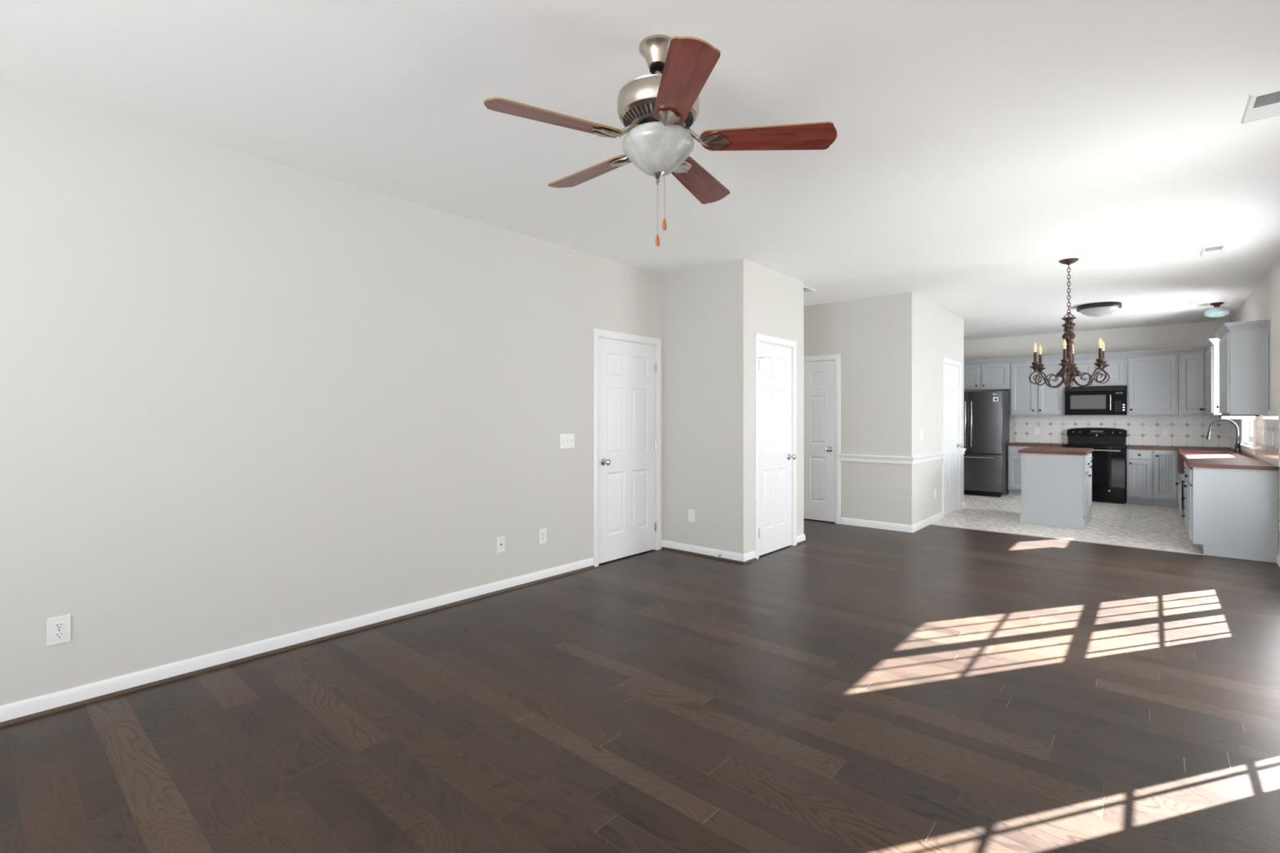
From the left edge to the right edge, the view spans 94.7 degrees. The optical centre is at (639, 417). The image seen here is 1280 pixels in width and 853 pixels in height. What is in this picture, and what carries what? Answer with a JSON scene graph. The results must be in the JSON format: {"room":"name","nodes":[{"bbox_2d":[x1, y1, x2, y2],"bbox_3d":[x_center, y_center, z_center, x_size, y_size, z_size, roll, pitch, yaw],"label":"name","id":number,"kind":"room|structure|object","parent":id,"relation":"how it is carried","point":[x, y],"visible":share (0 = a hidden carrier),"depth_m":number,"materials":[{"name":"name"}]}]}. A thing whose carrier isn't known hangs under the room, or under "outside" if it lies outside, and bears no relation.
{"room":"empty living room","nodes":[
{"label":"empty living room","id":0,"kind":"room"},
{"bbox_2d":[0,82,662,706],"bbox_3d":[-2.183,-0.056,3.236,0.120,2.743,7.459,0,0,41],"label":"wall","id":1,"kind":"structure","parent":0,"point":[245,399],"depth_m":3.22,"materials":[{"name":"white paint"}]},
{"bbox_2d":[46,614,71,646],"bbox_3d":[-2.609,0.958,2.648,0.008,0.124,0.078,0,0,41],"label":"wall outlet","id":2,"kind":"object","parent":1,"relation":"attached to","point":[58,628],"visible":1,"depth_m":2.65,"materials":[{"name":"white plastic"}]},
{"bbox_2d":[53,622,64,629],"bbox_3d":[-2.607,0.937,2.646,0.003,0.033,0.033,0,0,41],"label":"receptacle","id":3,"kind":"object","parent":2,"relation":"attached to","point":[57,625],"depth_m":2.65,"materials":[{"name":"white plastic"}]},
{"bbox_2d":[53,631,64,639],"bbox_3d":[-2.607,0.979,2.646,0.003,0.033,0.033,0,0,41],"label":"receptacle","id":4,"kind":"object","parent":2,"relation":"attached to","point":[57,634],"depth_m":2.65,"materials":[{"name":"white plastic"}]},
{"bbox_2d":[0,557,594,722],"bbox_3d":[-2.455,1.274,2.822,0.014,0.083,6.236,0,0,41],"label":"baseboard","id":5,"kind":"structure","parent":1,"relation":"attached to","point":[46,702],"depth_m":3.19,"materials":[{"name":"white wood"}]},
{"bbox_2d":[0,565,594,727],"bbox_3d":[-2.452,1.307,2.816,0.026,0.018,6.231,0,0,41],"label":"trim","id":6,"kind":"structure","parent":1,"relation":"attached to","point":[78,704],"depth_m":3.18,"materials":[{"name":"white wood"}]},
{"bbox_2d":[496,535,505,553],"bbox_3d":[-1.046,0.959,4.441,0.014,0.124,0.078,0,0,41],"label":"outlet","id":7,"kind":"object","parent":1,"relation":"attached to","point":[500,540],"visible":1,"depth_m":4.44,"materials":[{"name":"white plastic"}]},
{"bbox_2d":[538,528,546,544],"bbox_3d":[-0.782,0.959,4.749,0.008,0.124,0.078,0,0,41],"label":"wall outlet","id":8,"kind":"object","parent":1,"relation":"attached to","point":[542,532],"visible":1,"depth_m":4.75,"materials":[{"name":"white plastic"}]},
{"bbox_2d":[560,433,574,448],"bbox_3d":[-0.607,0.201,4.945,0.016,0.124,0.165,0,0,41],"label":"light switch","id":9,"kind":"object","parent":1,"relation":"attached to","point":[566,440],"visible":1,"depth_m":4.94,"materials":[{"name":"white plastic"}]},
{"bbox_2d":[593,328,661,567],"bbox_3d":[-0.125,0.269,5.550,0.189,2.095,0.932,0,0,41],"label":"door","id":10,"kind":"structure","parent":1,"relation":"in","point":[627,367],"depth_m":5.51,"materials":[{"name":"white wood"}]},
{"bbox_2d":[0,518,1279,852],"bbox_3d":[-0.462,1.366,3.755,7.615,0.100,10.500,0,0,41],"label":"floor","id":11,"kind":"structure","parent":0,"point":[846,688],"depth_m":2.52,"materials":[{"name":"brown wood"}]},
{"bbox_2d":[929,524,1204,555],"bbox_3d":[4.466,1.313,6.423,2.430,0.006,0.028,0,0,41],"label":"trim","id":12,"kind":"structure","parent":11,"relation":"on","point":[930,524],"depth_m":6.25,"materials":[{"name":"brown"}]},
{"bbox_2d":[0,0,1279,340],"bbox_3d":[1.028,-1.477,5.468,7.615,0.100,15.040,0,0,41],"label":"ceiling","id":13,"kind":"structure","parent":0,"point":[980,147],"depth_m":2.80,"materials":[{"name":"white paint"}]},
{"bbox_2d":[484,34,836,246],"bbox_3d":[0.051,-1.043,2.308,1.236,0.768,1.258,0,0,41],"label":"ceiling fan","id":14,"kind":"object","parent":13,"relation":"hanging from","point":[657,110],"visible":1,"depth_m":2.17,"materials":[{"name":"brown wood"}]},
{"bbox_2d":[804,285,816,292],"bbox_3d":[1.760,-1.415,6.603,0.310,0.024,0.315,0,0,41],"label":"ceiling vent","id":15,"kind":"object","parent":13,"relation":"in","point":[806,289],"visible":0.34,"depth_m":6.57,"materials":[{"name":"white metal"}]},
{"bbox_2d":[1028,257,1110,389],"bbox_3d":[3.897,-0.840,5.357,0.651,1.175,0.566,0,0,12],"label":"chandelier","id":16,"kind":"object","parent":13,"relation":"hanging from","point":[1068,372],"visible":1,"depth_m":5.33,"materials":[{"name":"brown metal"}]},
{"bbox_2d":[1076,302,1122,316],"bbox_3d":[5.837,-1.355,7.500,0.460,0.145,0.460,0,0,41],"label":"flush ceiling light","id":17,"kind":"object","parent":13,"relation":"attached to","point":[1100,308],"visible":1,"depth_m":7.37,"materials":[{"name":"white glass"}]},
{"bbox_2d":[1079,306,1119,316],"bbox_3d":[5.837,-1.334,7.500,0.412,0.104,0.412,0,0,41],"label":"diffuser","id":18,"kind":"object","parent":17,"relation":"attached to","point":[1091,311],"depth_m":7.40,"materials":[{"name":"grey glass"}]},
{"bbox_2d":[1185,299,1204,305],"bbox_3d":[6.872,-1.415,7.309,0.161,0.024,0.290,0,0,41],"label":"ceiling vent","id":19,"kind":"object","parent":13,"relation":"in","point":[1199,301],"visible":1,"depth_m":7.28,"materials":[{"name":"white metal"}]},
{"bbox_2d":[1200,243,1227,257],"bbox_3d":[4.880,-1.415,5.019,0.152,0.024,0.360,0,0,41],"label":"ceiling vent","id":20,"kind":"object","parent":13,"relation":"in","point":[1220,248],"visible":1,"depth_m":5.00,"materials":[{"name":"white metal"}]},
{"bbox_2d":[1204,302,1230,317],"bbox_3d":[7.217,-1.339,7.374,0.240,0.175,0.240,0,0,41],"label":"globe ceiling light","id":21,"kind":"object","parent":13,"relation":"attached to","point":[1217,312],"visible":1,"depth_m":7.32,"materials":[{"name":"white glass"}]},
{"bbox_2d":[1240,86,1279,124],"bbox_3d":[2.860,-1.415,2.681,0.152,0.024,0.340,0,0,41],"label":"ceiling vent","id":22,"kind":"object","parent":13,"relation":"in","point":[1263,104],"visible":1,"depth_m":2.69,"materials":[{"name":"white metal"}]},
{"bbox_2d":[662,261,732,551],"bbox_3d":[0.576,-0.056,5.700,0.809,2.743,0.120,0,0,41],"label":"wall","id":23,"kind":"structure","parent":0,"point":[697,303],"depth_m":5.64,"materials":[{"name":"white paint"}]},
{"bbox_2d":[688,509,694,522],"bbox_3d":[0.497,0.952,5.684,0.078,0.124,0.008,0,0,41],"label":"outlet","id":24,"kind":"object","parent":23,"relation":"attached to","point":[691,512],"visible":1,"depth_m":5.68,"materials":[{"name":"white plastic"}]},
{"bbox_2d":[661,539,755,561],"bbox_3d":[0.636,1.274,5.669,0.950,0.083,0.209,0,0,39],"label":"baseboard","id":25,"kind":"structure","parent":23,"relation":"attached to","point":[694,548],"depth_m":5.54,"materials":[{"name":"white wood"}]},
{"bbox_2d":[661,546,756,564],"bbox_3d":[0.641,1.307,5.665,0.955,0.018,0.230,0,0,41],"label":"trim","id":26,"kind":"structure","parent":23,"relation":"attached to","point":[662,548],"depth_m":5.52,"materials":[{"name":"white wood"}]},
{"bbox_2d":[732,258,804,554],"bbox_3d":[1.286,-0.056,5.809,0.120,2.743,1.217,0,0,41],"label":"wall","id":27,"kind":"structure","parent":0,"point":[766,301],"depth_m":5.39,"materials":[{"name":"white paint"}]},
{"bbox_2d":[754,333,796,559],"bbox_3d":[1.312,0.269,5.787,0.189,2.095,0.820,0,0,41],"label":"door","id":28,"kind":"structure","parent":27,"relation":"in","point":[775,357],"depth_m":5.75,"materials":[{"name":"white wood"}]},
{"bbox_2d":[804,292,915,524],"bbox_3d":[1.468,-0.056,8.220,4.428,2.743,0.120,0,0,41],"label":"wall","id":29,"kind":"structure","parent":0,"point":[873,337],"depth_m":6.99,"materials":[{"name":"white paint"}]},
{"bbox_2d":[804,354,840,524],"bbox_3d":[2.154,0.269,7.578,0.885,2.095,0.189,0,0,41],"label":"door","id":30,"kind":"structure","parent":29,"relation":"in","point":[822,373],"depth_m":7.43,"materials":[{"name":"white wood"}]},
{"bbox_2d":[915,293,964,523],"bbox_3d":[3.897,-0.056,7.730,0.120,2.743,2.328,0,0,41],"label":"wall","id":31,"kind":"structure","parent":0,"point":[939,332],"depth_m":7.33,"materials":[{"name":"white paint"}]},
{"bbox_2d":[840,511,942,533],"bbox_3d":[3.208,1.274,7.467,0.842,0.083,1.294,0,0,41],"label":"baseboard","id":32,"kind":"structure","parent":31,"relation":"attached to","point":[852,522],"depth_m":7.00,"materials":[{"name":"white wood"}]},
{"bbox_2d":[840,452,944,464],"bbox_3d":[3.208,0.496,7.457,0.853,0.084,1.304,0,0,41],"label":"trim","id":33,"kind":"structure","parent":31,"relation":"attached to","point":[844,457],"depth_m":6.99,"materials":[{"name":"white wood"}]},
{"bbox_2d":[920,428,923,439],"bbox_3d":[3.345,0.203,6.991,0.016,0.124,0.116,0,0,41],"label":"light switch","id":34,"kind":"object","parent":31,"relation":"attached to","point":[921,430],"visible":1,"depth_m":6.97,"materials":[{"name":"white plastic"}]},
{"bbox_2d":[933,488,936,498],"bbox_3d":[3.723,0.964,7.431,0.008,0.124,0.078,0,0,41],"label":"wall outlet","id":35,"kind":"object","parent":31,"relation":"attached to","point":[935,490],"visible":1,"depth_m":7.42,"materials":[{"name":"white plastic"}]},
{"bbox_2d":[942,357,963,518],"bbox_3d":[4.230,0.269,8.060,0.189,2.095,0.935,0,0,41],"label":"door","id":36,"kind":"structure","parent":31,"relation":"in","point":[952,446],"depth_m":8.03,"materials":[{"name":"white wood"}]},
{"bbox_2d":[964,320,1230,448],"bbox_3d":[7.319,-0.056,9.883,3.915,2.743,0.120,0,0,41],"label":"wall","id":37,"kind":"structure","parent":0,"point":[1193,335],"depth_m":9.65,"materials":[{"name":"white paint"}]},
{"bbox_2d":[964,358,1009,391],"bbox_3d":[6.139,-0.749,10.579,0.900,0.530,0.373,0,0,41],"label":"upper cabinet","id":38,"kind":"object","parent":37,"relation":"attached to","point":[987,374],"visible":0.78,"depth_m":10.40,"materials":[{"name":"grey paint"}]},
{"bbox_2d":[1009,355,1066,415],"bbox_3d":[6.770,-0.521,10.029,0.774,0.985,0.373,0,0,41],"label":"upper cabinet","id":39,"kind":"object","parent":37,"relation":"attached to","point":[1026,398],"visible":0.76,"depth_m":9.93,"materials":[{"name":"grey paint"}]},
{"bbox_2d":[1065,351,1127,386],"bbox_3d":[7.358,-0.754,9.518,0.784,0.520,0.373,0,0,41],"label":"upper cabinet","id":40,"kind":"object","parent":37,"relation":"attached to","point":[1117,370],"visible":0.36,"depth_m":9.30,"materials":[{"name":"grey paint"}]},
{"bbox_2d":[1064,386,1127,414],"bbox_3d":[7.331,-0.261,9.487,0.772,0.450,0.441,0,0,41],"label":"microwave","id":41,"kind":"object","parent":40,"relation":"attached to","point":[1097,400],"visible":0.99,"depth_m":9.34,"materials":[{"name":"black"}]},
{"bbox_2d":[1013,415,1229,447],"bbox_3d":[7.628,0.207,9.528,2.697,0.472,0.008,0,0,41],"label":"backsplash","id":42,"kind":"structure","parent":37,"relation":"attached to","point":[1143,430],"depth_m":9.30,"materials":[{"name":"white tile"}]},
{"bbox_2d":[1034,427,1039,435],"bbox_3d":[6.864,0.246,10.183,0.080,0.124,0.008,0,0,41],"label":"wall outlet","id":43,"kind":"object","parent":42,"relation":"attached to","point":[1037,430],"visible":1,"depth_m":10.18,"materials":[{"name":"white plastic"}]},
{"bbox_2d":[1161,428,1168,436],"bbox_3d":[8.107,0.236,9.101,0.080,0.124,0.008,0,0,41],"label":"wall outlet","id":44,"kind":"object","parent":42,"relation":"attached to","point":[1165,432],"visible":1,"depth_m":9.10,"materials":[{"name":"white plastic"}]},
{"bbox_2d":[1126,348,1178,415],"bbox_3d":[7.877,-0.521,9.067,0.592,0.985,0.373,0,0,41],"label":"upper cabinet","id":45,"kind":"object","parent":37,"relation":"attached to","point":[1152,375],"visible":1,"depth_m":8.95,"materials":[{"name":"grey paint"}]},
{"bbox_2d":[931,492,1276,563],"bbox_3d":[5.857,1.365,8.225,3.945,0.102,4.540,0,0,41],"label":"floor","id":46,"kind":"structure","parent":0,"point":[1136,525],"depth_m":7.27,"materials":[{"name":"tile"}]},
{"bbox_2d":[964,391,1009,497],"bbox_3d":[5.769,0.442,10.162,0.919,1.742,0.772,0,0,41],"label":"refrigerator","id":47,"kind":"object","parent":46,"relation":"on","point":[986,413],"visible":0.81,"depth_m":9.81,"materials":[{"name":"grey metal"}]},
{"bbox_2d":[1008,445,1031,495],"bbox_3d":[6.524,0.897,10.050,0.345,0.832,0.651,0,0,41],"label":"base cabinet","id":48,"kind":"object","parent":46,"relation":"on","point":[1014,457],"visible":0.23,"depth_m":9.88,"materials":[{"name":"grey paint"}]},
{"bbox_2d":[1019,453,1093,529],"bbox_3d":[5.293,0.878,7.461,0.673,0.870,1.034,0,0,41],"label":"kitchen island","id":49,"kind":"object","parent":46,"relation":"on","point":[1056,490],"visible":0.96,"depth_m":7.09,"materials":[{"name":"grey paint"}]},
{"bbox_2d":[1017,446,1093,455],"bbox_3d":[5.285,0.424,7.477,0.673,0.038,1.080,0,0,41],"label":"island countertop","id":50,"kind":"structure","parent":49,"relation":"on","point":[1036,450],"depth_m":7.22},
{"bbox_2d":[1062,427,1127,503],"bbox_3d":[7.224,0.742,9.363,0.778,1.142,0.748,0,0,41],"label":"stove","id":51,"kind":"object","parent":46,"relation":"on","point":[1108,461],"visible":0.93,"depth_m":9.08,"materials":[{"name":"black metal"}]},
{"bbox_2d":[1062,442,1127,447],"bbox_3d":[7.219,0.439,9.357,0.778,0.022,0.605,0,0,41],"label":"cooktop","id":52,"kind":"object","parent":51,"relation":"in","point":[1073,444],"depth_m":9.24,"materials":[{"name":"black glass"}]},
{"bbox_2d":[1126,448,1152,505],"bbox_3d":[7.673,0.897,9.050,0.298,0.832,0.651,0,0,41],"label":"base cabinet","id":53,"kind":"object","parent":46,"relation":"on","point":[1139,461],"visible":0.98,"depth_m":8.84,"materials":[{"name":"grey paint"}]},
{"bbox_2d":[1152,449,1179,506],"bbox_3d":[8.106,0.897,8.674,0.842,0.832,0.651,0,0,41],"label":"base cabinet","id":54,"kind":"object","parent":46,"relation":"on","point":[1166,473],"visible":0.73,"depth_m":8.65,"materials":[{"name":"grey paint"}]},
{"bbox_2d":[1175,472,1184,513],"bbox_3d":[7.232,0.897,7.495,0.626,0.832,2.197,0,0,41],"label":"base cabinet","id":55,"kind":"object","parent":46,"relation":"on","point":[1180,484],"visible":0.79,"depth_m":7.66,"materials":[{"name":"grey paint"}]},
{"bbox_2d":[1126,444,1277,471],"bbox_3d":[6.748,0.462,7.342,1.144,0.036,4.446,0,0,41],"label":"countertop","id":56,"kind":"structure","parent":55,"relation":"on","point":[1242,460],"depth_m":6.35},
{"bbox_2d":[1177,450,1230,474],"bbox_3d":[7.168,0.581,7.502,0.468,0.250,0.850,0,0,41],"label":"farmhouse sink","id":57,"kind":"object","parent":56,"relation":"in","point":[1180,460],"visible":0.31,"depth_m":7.66,"materials":[{"name":"white ceramic"}]},
{"bbox_2d":[1205,418,1241,453],"bbox_3d":[7.288,0.231,7.361,0.320,0.426,0.114,0,0,41],"label":"faucet","id":58,"kind":"object","parent":56,"relation":"on","point":[1237,447],"visible":0.98,"depth_m":7.30,"materials":[{"name":"grey metal"}]},
{"bbox_2d":[1182,461,1187,528],"bbox_3d":[6.246,0.897,6.345,0.606,0.832,0.827,0,0,41],"label":"base cabinet","id":59,"kind":"object","parent":46,"relation":"on","point":[1184,467],"visible":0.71,"depth_m":6.53,"materials":[{"name":"grey paint"}]},
{"bbox_2d":[1183,465,1278,562],"bbox_3d":[5.744,0.897,5.769,0.606,0.832,0.695,0,0,41],"label":"base cabinet","id":60,"kind":"object","parent":46,"relation":"on","point":[1232,513],"visible":0.94,"depth_m":5.49,"materials":[{"name":"grey paint"}]},
{"bbox_2d":[1230,257,1279,555],"bbox_3d":[3.808,-0.056,2.970,0.140,2.743,14.920,0,0,41],"label":"wall","id":61,"kind":"structure","parent":0,"point":[1263,303],"depth_m":5.62,"materials":[{"name":"white paint"}]},
{"bbox_2d":[1177,337,1221,415],"bbox_3d":[7.890,-0.521,8.202,0.562,0.985,1.661,0,0,41],"label":"upper cabinet","id":62,"kind":"object","parent":61,"relation":"attached to","point":[1198,368],"visible":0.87,"depth_m":8.60,"materials":[{"name":"grey paint"}]},
{"bbox_2d":[1215,319,1269,415],"bbox_3d":[6.313,-0.482,6.199,0.313,0.920,1.089,0,0,41],"label":"upper cabinet","id":63,"kind":"object","parent":61,"relation":"attached to","point":[1244,346],"visible":0.96,"depth_m":5.83,"materials":[{"name":"grey paint"}]},
{"bbox_2d":[1218,414,1259,418],"bbox_3d":[6.314,-0.001,6.224,0.240,0.042,0.760,0,0,41],"label":"light","id":64,"kind":"object","parent":63,"relation":"attached to","point":[1224,416],"visible":1,"depth_m":5.98,"materials":[{"name":"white plastic"}]},
{"bbox_2d":[1222,416,1255,418],"bbox_3d":[6.327,0.005,6.239,0.200,0.030,0.680,0,0,41],"label":"diffuser","id":65,"kind":"object","parent":64,"relation":"attached to","point":[1223,417],"depth_m":6.00,"materials":[{"name":"white"}]},
{"bbox_2d":[1240,418,1254,454],"bbox_3d":[7.222,-0.220,6.925,0.180,1.272,1.210,0,0,41],"label":"window","id":66,"kind":"structure","parent":61,"relation":"in","point":[1247,425],"depth_m":7.25,"materials":[{"name":"white glass"}]},
{"bbox_2d":[1229,416,1279,466],"bbox_3d":[7.168,0.219,6.946,0.008,0.450,4.491,0,0,41],"label":"backsplash","id":67,"kind":"structure","parent":61,"relation":"attached to","point":[1267,452],"depth_m":5.89,"materials":[{"name":"tile"}]},
{"bbox_2d":[1262,431,1264,444],"bbox_3d":[6.279,0.211,5.936,0.008,0.124,0.078,0,0,41],"label":"light switch","id":68,"kind":"object","parent":67,"relation":"attached to","point":[1263,432],"visible":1,"depth_m":5.92,"materials":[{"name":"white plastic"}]},
{"bbox_2d":[1271,431,1274,445],"bbox_3d":[5.872,0.201,5.469,0.008,0.124,0.078,0,0,41],"label":"light switch","id":69,"kind":"object","parent":67,"relation":"attached to","point":[1273,433],"visible":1,"depth_m":5.46,"materials":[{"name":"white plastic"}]},
{"bbox_2d":[1259,408,1279,416],"bbox_3d":[7.117,-0.038,6.891,0.014,0.062,4.420,0,0,41],"label":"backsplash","id":70,"kind":"structure","parent":61,"relation":"attached to","point":[1270,412],"depth_m":5.46,"materials":[{"name":"tile"}]},
{"bbox_2d":[1276,554,1279,567],"bbox_3d":[2.333,1.274,1.390,0.014,0.083,10.360,0,0,41],"label":"baseboard","id":71,"kind":"structure","parent":61,"relation":"attached to","point":[1278,555],"depth_m":5.25,"materials":[{"name":"white wood"}]},
{"bbox_3d":[0.243,-0.055,7.443,3.598,2.743,0.120,0,0,41],"label":"wall","id":72,"kind":"structure","parent":0,"visible":0},
{"bbox_2d":[796,533,805,542],"bbox_3d":[0.274,1.274,7.377,3.732,0.083,0.208,0,0,41],"label":"baseboard","id":73,"kind":"structure","parent":72,"relation":"attached to","point":[800,538],"depth_m":6.15,"materials":[{"name":"white wood"}]},
{"bbox_2d":[796,540,807,545],"bbox_3d":[1.529,1.307,6.296,0.444,0.018,0.216,0,0,41],"label":"trim","id":74,"kind":"structure","parent":72,"relation":"attached to","point":[803,541],"depth_m":6.14,"materials":[{"name":"white wood"}]},
{"bbox_3d":[4.309,-0.055,8.835,0.708,2.743,0.120,0,0,41],"label":"wall","id":75,"kind":"structure","parent":0,"visible":0},
{"bbox_2d":[960,502,964,509],"bbox_3d":[4.367,1.274,8.723,0.742,0.083,0.238,0,0,41],"label":"baseboard","id":76,"kind":"structure","parent":75,"relation":"attached to","point":[962,504],"depth_m":8.47,"materials":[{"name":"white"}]},
{"bbox_2d":[960,448,965,454],"bbox_3d":[4.377,0.496,8.725,0.754,0.084,0.249,0,0,41],"label":"trim","id":77,"kind":"structure","parent":75,"relation":"attached to","point":[962,451],"depth_m":8.48,"materials":[{"name":"white wood"}]},
{"bbox_3d":[6.810,0.897,9.801,0.409,0.832,0.651,0,0,41],"label":"base cabinet","id":78,"kind":"object","parent":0,"visible":0},
{"bbox_2d":[1006,442,1064,447],"bbox_3d":[6.681,0.462,9.928,0.772,0.036,0.632,0,0,41],"label":"countertop","id":79,"kind":"structure","parent":78,"relation":"on","point":[1026,444],"depth_m":9.77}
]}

